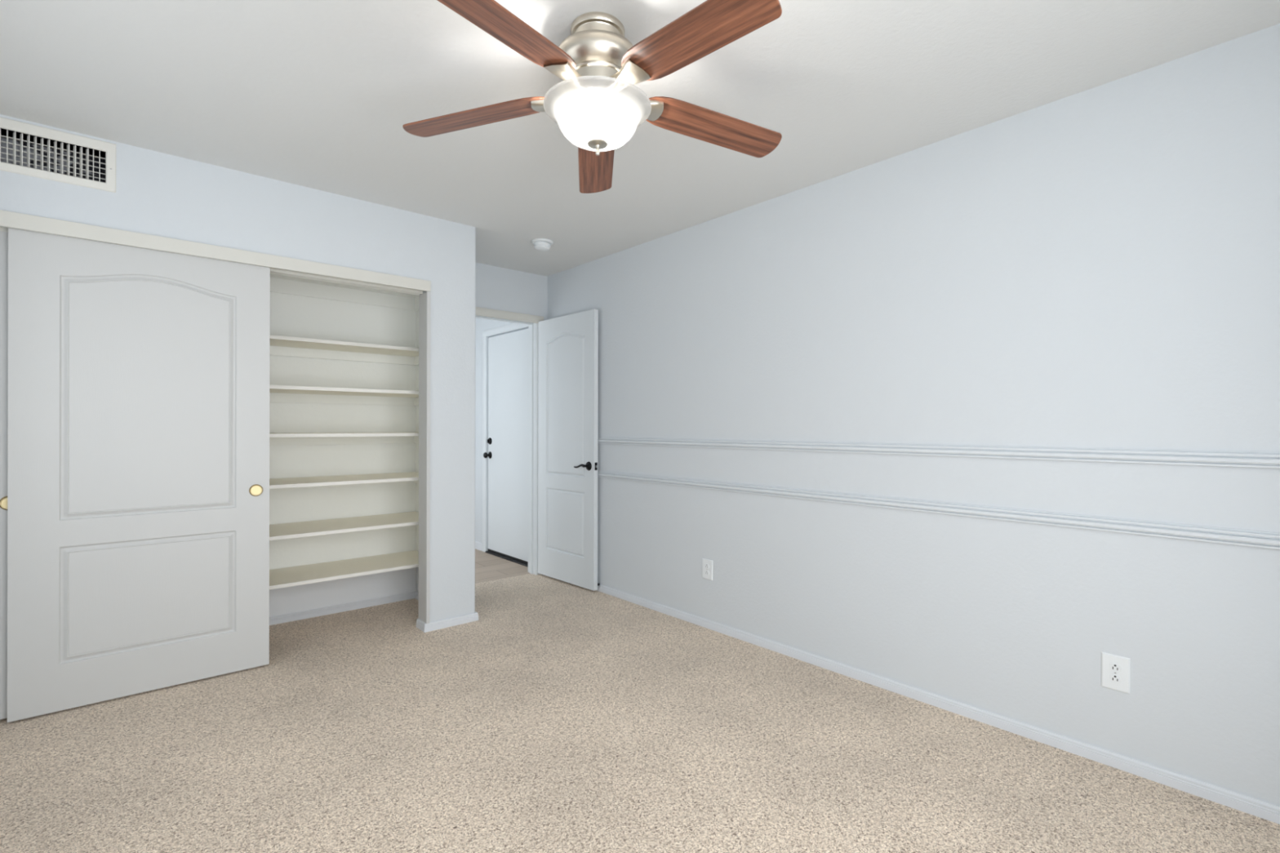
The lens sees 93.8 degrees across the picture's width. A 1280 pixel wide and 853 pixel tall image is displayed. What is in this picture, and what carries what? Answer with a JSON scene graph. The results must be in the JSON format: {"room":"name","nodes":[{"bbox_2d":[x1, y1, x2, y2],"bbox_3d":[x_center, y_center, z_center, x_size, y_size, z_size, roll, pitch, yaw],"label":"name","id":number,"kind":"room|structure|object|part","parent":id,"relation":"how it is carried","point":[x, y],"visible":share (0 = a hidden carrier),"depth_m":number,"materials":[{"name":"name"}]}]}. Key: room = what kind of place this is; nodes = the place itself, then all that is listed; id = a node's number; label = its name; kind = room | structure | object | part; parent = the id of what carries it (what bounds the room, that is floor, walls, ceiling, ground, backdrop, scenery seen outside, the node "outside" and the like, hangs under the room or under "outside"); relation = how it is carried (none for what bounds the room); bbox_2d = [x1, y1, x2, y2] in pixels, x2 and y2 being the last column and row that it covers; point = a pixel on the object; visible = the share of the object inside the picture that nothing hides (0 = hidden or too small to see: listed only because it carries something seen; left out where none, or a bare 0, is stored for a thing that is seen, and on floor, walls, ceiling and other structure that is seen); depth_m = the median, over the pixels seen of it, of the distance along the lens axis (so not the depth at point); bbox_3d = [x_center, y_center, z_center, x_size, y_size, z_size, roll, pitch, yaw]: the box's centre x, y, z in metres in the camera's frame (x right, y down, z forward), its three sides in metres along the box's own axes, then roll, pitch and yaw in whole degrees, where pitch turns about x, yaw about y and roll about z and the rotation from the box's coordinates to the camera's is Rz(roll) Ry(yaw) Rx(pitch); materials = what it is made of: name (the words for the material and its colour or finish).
{"room":"empty bedroom","nodes":[
{"label":"empty bedroom","id":0,"kind":"room"},
{"bbox_2d":[0,114,475,622],"bbox_3d":[-2.119,-0.022,3.316,2.181,2.435,0.859,0,0,-41],"label":"wall","id":1,"kind":"structure","parent":0,"point":[157,193],"depth_m":3.22,"materials":[{"name":"white paint"}]},
{"bbox_2d":[0,116,115,192],"bbox_3d":[-2.477,-1.124,2.498,0.440,0.211,0.120,0,0,-41],"label":"air vent","id":2,"kind":"object","parent":1,"relation":"in","point":[22,157],"visible":1,"depth_m":2.50,"materials":[{"name":"white metal"}]},
{"bbox_2d":[0,226,422,295],"bbox_3d":[-1.953,-0.808,2.966,1.768,0.037,0.112,0,0,-41],"label":"door track","id":3,"kind":"object","parent":1,"relation":"attached to","point":[274,271],"visible":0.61,"depth_m":3.27,"materials":[{"name":"white paint"}]},
{"bbox_2d":[0,231,8,719],"bbox_3d":[-2.288,0.189,2.696,0.904,1.988,0.039,0,0,-41],"label":"door","id":4,"kind":"structure","parent":3,"relation":"hanging from","point":[3,235],"depth_m":2.42,"materials":[{"name":"grey paint"}]},
{"bbox_3d":[-2.562,0.309,2.433,0.059,0.059,0.005,0,0,-41],"label":"finger pull","id":5,"kind":"part","parent":4,"relation":"part of","materials":[{"name":"gold metal"}]},
{"bbox_2d":[7,227,270,722],"bbox_3d":[-2.202,0.191,2.708,0.904,1.988,0.039,0,0,-41],"label":"door","id":6,"kind":"structure","parent":3,"relation":"hanging from","point":[138,437],"depth_m":2.64,"materials":[{"name":"grey paint"}]},
{"bbox_3d":[-1.894,0.313,2.955,0.059,0.059,0.005,0,0,-41],"label":"finger pull","id":7,"kind":"part","parent":6,"relation":"part of","materials":[{"name":"gold metal"}]},
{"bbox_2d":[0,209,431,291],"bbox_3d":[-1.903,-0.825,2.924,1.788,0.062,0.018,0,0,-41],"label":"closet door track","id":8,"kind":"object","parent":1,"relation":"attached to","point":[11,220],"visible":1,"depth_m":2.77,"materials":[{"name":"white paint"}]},
{"bbox_2d":[269,591,418,625],"bbox_3d":[-2.152,1.171,3.277,2.085,0.048,0.613,0,0,-41],"label":"baseboard","id":9,"kind":"structure","parent":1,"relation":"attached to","point":[295,616],"depth_m":3.87,"materials":[{"name":"white paint"}]},
{"bbox_2d":[415,310,418,551],"bbox_3d":[-1.367,-0.017,3.964,0.003,1.767,0.615,0,0,-41],"label":"wall panel","id":10,"kind":"object","parent":1,"relation":"attached to","point":[417,311],"visible":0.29,"depth_m":4.17,"materials":[{"name":"white paint"}]},
{"bbox_2d":[417,291,430,623],"bbox_3d":[-1.279,0.202,3.551,0.020,1.990,0.124,0,0,-41],"label":"door frame","id":11,"kind":"structure","parent":1,"relation":"attached to","point":[424,298],"depth_m":3.52,"materials":[{"name":"grey paint"}]},
{"bbox_2d":[416,611,478,632],"bbox_3d":[-1.377,1.173,3.882,0.339,0.048,0.759,0,0,-41],"label":"baseboard","id":12,"kind":"structure","parent":1,"relation":"attached to","point":[461,620],"depth_m":3.58,"materials":[{"name":"white paint"}]},
{"bbox_2d":[270,273,420,297],"bbox_3d":[-2.148,-1.070,3.278,2.085,0.336,0.615,0,0,-41],"label":"ceiling","id":13,"kind":"structure","parent":0,"point":[277,276],"depth_m":3.81,"materials":[{"name":"white paint"}]},
{"bbox_2d":[269,262,547,569],"bbox_3d":[-1.988,-0.022,3.915,3.168,2.435,0.130,0,0,-41],"label":"wall","id":14,"kind":"structure","parent":0,"point":[291,315],"depth_m":3.90,"materials":[{"name":"white paint"}]},
{"bbox_2d":[269,567,415,617],"bbox_3d":[-2.356,1.036,3.507,2.082,0.318,0.002,0,0,-41],"label":"wall panel","id":15,"kind":"object","parent":14,"relation":"attached to","point":[287,600],"visible":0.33,"depth_m":3.87,"materials":[{"name":"white paint"}]},
{"bbox_2d":[269,334,418,365],"bbox_3d":[-2.236,-0.471,3.375,2.075,0.077,0.346,0,0,-41],"label":"closet shelf","id":16,"kind":"object","parent":14,"relation":"attached to","point":[286,346],"visible":0.45,"depth_m":3.75,"materials":[{"name":"white paint"}]},
{"bbox_2d":[269,385,418,405],"bbox_3d":[-2.197,-0.187,3.330,2.075,0.077,0.466,0,0,-41],"label":"closet shelf","id":17,"kind":"object","parent":14,"relation":"attached to","point":[277,393],"visible":0.44,"depth_m":3.72,"materials":[{"name":"white paint"}]},
{"bbox_2d":[269,511,418,540],"bbox_3d":[-2.199,0.628,3.330,2.075,0.077,0.466,0,0,-41],"label":"closet shelf","id":18,"kind":"object","parent":14,"relation":"attached to","point":[319,527],"visible":0.44,"depth_m":3.60,"materials":[{"name":"white paint"}]},
{"bbox_2d":[269,471,418,492],"bbox_3d":[-2.198,0.351,3.330,2.075,0.077,0.466,0,0,-41],"label":"closet shelf","id":19,"kind":"object","parent":14,"relation":"attached to","point":[375,479],"visible":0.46,"depth_m":3.63,"materials":[{"name":"white paint"}]},
{"bbox_2d":[269,432,418,445],"bbox_3d":[-2.198,0.074,3.330,2.075,0.077,0.466,0,0,-41],"label":"closet shelf","id":20,"kind":"object","parent":14,"relation":"attached to","point":[275,438],"visible":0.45,"depth_m":3.72,"materials":[{"name":"white paint"}]},
{"bbox_2d":[269,550,418,590],"bbox_3d":[-2.211,0.871,3.343,2.075,0.020,0.431,0,0,-41],"label":"closet shelf","id":21,"kind":"object","parent":14,"relation":"attached to","point":[291,576],"visible":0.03,"depth_m":3.64,"materials":[{"name":"white paint"}]},
{"bbox_2d":[270,277,418,311],"bbox_3d":[-2.150,-0.858,3.277,2.082,0.087,0.615,0,0,-41],"label":"trim board","id":22,"kind":"object","parent":14,"relation":"attached to","point":[277,285],"visible":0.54,"depth_m":3.87,"materials":[{"name":"white paint"}]},
{"bbox_2d":[475,306,543,574],"bbox_3d":[-1.174,0.148,4.630,0.916,2.099,0.133,0,0,-41],"label":"door frame","id":23,"kind":"structure","parent":14,"relation":"attached to","point":[534,324],"depth_m":4.86,"materials":[{"name":"white paint"}]},
{"bbox_2d":[0,548,1279,852],"bbox_3d":[-0.917,1.228,2.789,3.500,0.060,6.600,0,0,-41],"label":"floor","id":24,"kind":"structure","parent":0,"point":[565,717],"depth_m":2.15,"materials":[{"name":"beige carpet"}]},
{"bbox_2d":[0,0,1279,276],"bbox_3d":[-0.911,-1.277,2.789,3.500,0.080,6.600,0,0,-41],"label":"ceiling","id":25,"kind":"structure","parent":0,"point":[320,95],"depth_m":2.18,"materials":[{"name":"white paint"}]},
{"bbox_2d":[531,238,553,251],"bbox_3d":[-0.651,-1.208,3.994,0.144,0.058,0.144,0,0,-41],"label":"smoke detector","id":26,"kind":"object","parent":25,"relation":"attached to","point":[540,244],"visible":1,"depth_m":3.95,"materials":[{"name":"white plastic"}]},
{"bbox_3d":[-0.651,-1.230,3.994,0.144,0.013,0.144,0,0,-41],"label":"plate","id":27,"kind":"part","parent":26,"relation":"part of","materials":[{"name":"white plastic"}]},
{"bbox_2d":[402,0,782,193],"bbox_3d":[-0.099,-1.040,1.821,1.270,0.391,1.222,0,0,-41],"label":"ceiling fan","id":28,"kind":"object","parent":25,"relation":"hanging from","point":[597,106],"visible":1,"depth_m":1.76,"materials":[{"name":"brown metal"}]},
{"bbox_3d":[-0.526,-1.011,1.953,0.514,0.006,0.135,-5,10,13],"label":"blade","id":29,"kind":"part","parent":28,"relation":"part of","materials":[{"name":"brown wood"}]},
{"bbox_3d":[-0.341,-1.010,1.514,0.135,0.006,0.514,13,11,30],"label":"blade","id":30,"kind":"part","parent":28,"relation":"part of","materials":[{"name":"brown wood"}]},
{"bbox_3d":[-0.166,-1.010,2.265,0.135,0.006,0.514,-11,-4,-6],"label":"blade","id":31,"kind":"part","parent":28,"relation":"part of","materials":[{"name":"brown wood"}]},
{"bbox_3d":[-0.132,-0.937,1.861,0.333,0.117,0.333,0,0,-41],"label":"lamp shade","id":32,"kind":"part","parent":28,"relation":"part of","materials":[{"name":"white glass"}]},
{"bbox_3d":[0.134,-1.009,1.554,0.135,0.006,0.514,15,-5,-41],"label":"blade","id":33,"kind":"part","parent":28,"relation":"part of","materials":[{"name":"brown wood"}]},
{"bbox_3d":[0.242,-1.009,2.018,0.514,0.006,0.135,5,-13,-23],"label":"blade","id":34,"kind":"part","parent":28,"relation":"part of","materials":[{"name":"brown wood"}]},
{"bbox_2d":[475,23,1279,806],"bbox_3d":[0.277,-0.015,3.832,0.132,2.439,6.400,0,0,-41],"label":"wall","id":35,"kind":"structure","parent":0,"point":[1097,267],"depth_m":2.40,"materials":[{"name":"white paint"}]},
{"bbox_2d":[475,541,482,551],"bbox_3d":[-1.700,1.165,5.995,0.012,0.070,0.544,0,0,-41],"label":"baseboard","id":36,"kind":"structure","parent":35,"relation":"attached to","point":[478,546],"depth_m":5.84,"materials":[{"name":"white paint"}]},
{"bbox_2d":[482,323,528,551],"bbox_3d":[-1.190,0.137,5.413,0.016,2.128,1.002,0,0,-41],"label":"door frame","id":37,"kind":"structure","parent":35,"relation":"attached to","point":[512,326],"depth_m":5.75,"materials":[{"name":"white paint"}]},
{"bbox_2d":[483,328,528,567],"bbox_3d":[-1.177,0.172,5.424,0.125,2.058,0.862,0,0,-41],"label":"door","id":38,"kind":"structure","parent":35,"relation":"in","point":[508,353],"depth_m":5.45,"materials":[{"name":"white paint"}]},
{"bbox_3d":[-1.453,0.269,5.694,0.065,0.066,0.066,0,0,-41],"label":"knob","id":39,"kind":"part","parent":38,"relation":"part of","materials":[{"name":"black metal"}]},
{"bbox_2d":[537,309,599,591],"bbox_3d":[-0.581,0.166,4.579,0.118,2.034,0.736,0,0,-45],"label":"door","id":40,"kind":"structure","parent":35,"relation":"in","point":[568,344],"depth_m":4.55,"materials":[{"name":"white paint"}]},
{"bbox_3d":[-0.433,0.286,4.387,0.053,0.034,0.133,0,0,-43],"label":"handle lever","id":41,"kind":"part","parent":40,"relation":"part of","materials":[{"name":"black metal"}]},
{"bbox_2d":[702,558,712,580],"bbox_3d":[0.402,0.852,3.581,0.009,0.118,0.082,0,0,-41],"label":"wall outlet","id":42,"kind":"object","parent":35,"relation":"attached to","point":[707,565],"visible":1,"depth_m":3.58,"materials":[{"name":"white plastic"}]},
{"bbox_2d":[596,584,1279,824],"bbox_3d":[0.779,1.178,3.147,0.013,0.048,4.705,0,0,-41],"label":"baseboard","id":43,"kind":"structure","parent":35,"relation":"attached to","point":[1265,811],"depth_m":2.37,"materials":[{"name":"white paint"}]},
{"bbox_2d":[597,470,1279,549],"bbox_3d":[0.778,0.345,3.145,0.019,0.049,4.705,0,0,-41],"label":"wall rail","id":44,"kind":"object","parent":35,"relation":"attached to","point":[1264,540],"visible":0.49,"depth_m":2.37,"materials":[{"name":"white paint"}]},
{"bbox_2d":[597,436,1279,468],"bbox_3d":[0.779,0.099,3.145,0.019,0.049,4.705,0,0,-41],"label":"wall rail","id":45,"kind":"object","parent":35,"relation":"attached to","point":[1180,457],"visible":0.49,"depth_m":2.37,"materials":[{"name":"white paint"}]},
{"bbox_2d":[1101,652,1130,693],"bbox_3d":[1.682,0.871,2.120,0.009,0.124,0.081,0,0,-41],"label":"wall outlet","id":46,"kind":"object","parent":35,"relation":"attached to","point":[1115,669],"visible":1,"depth_m":2.12,"materials":[{"name":"white plastic"}]},
{"bbox_2d":[1109,662,1121,672],"bbox_3d":[1.680,0.851,2.118,0.002,0.027,0.034,0,0,-41],"label":"receptacle","id":47,"kind":"object","parent":46,"relation":"attached to","point":[1113,667],"depth_m":2.12,"materials":[{"name":"white plastic"}]},
{"bbox_2d":[1109,674,1121,683],"bbox_3d":[1.680,0.890,2.118,0.002,0.027,0.034,0,0,-41],"label":"receptacle","id":48,"kind":"object","parent":46,"relation":"attached to","point":[1113,678],"depth_m":2.12,"materials":[{"name":"white plastic"}]}
]}

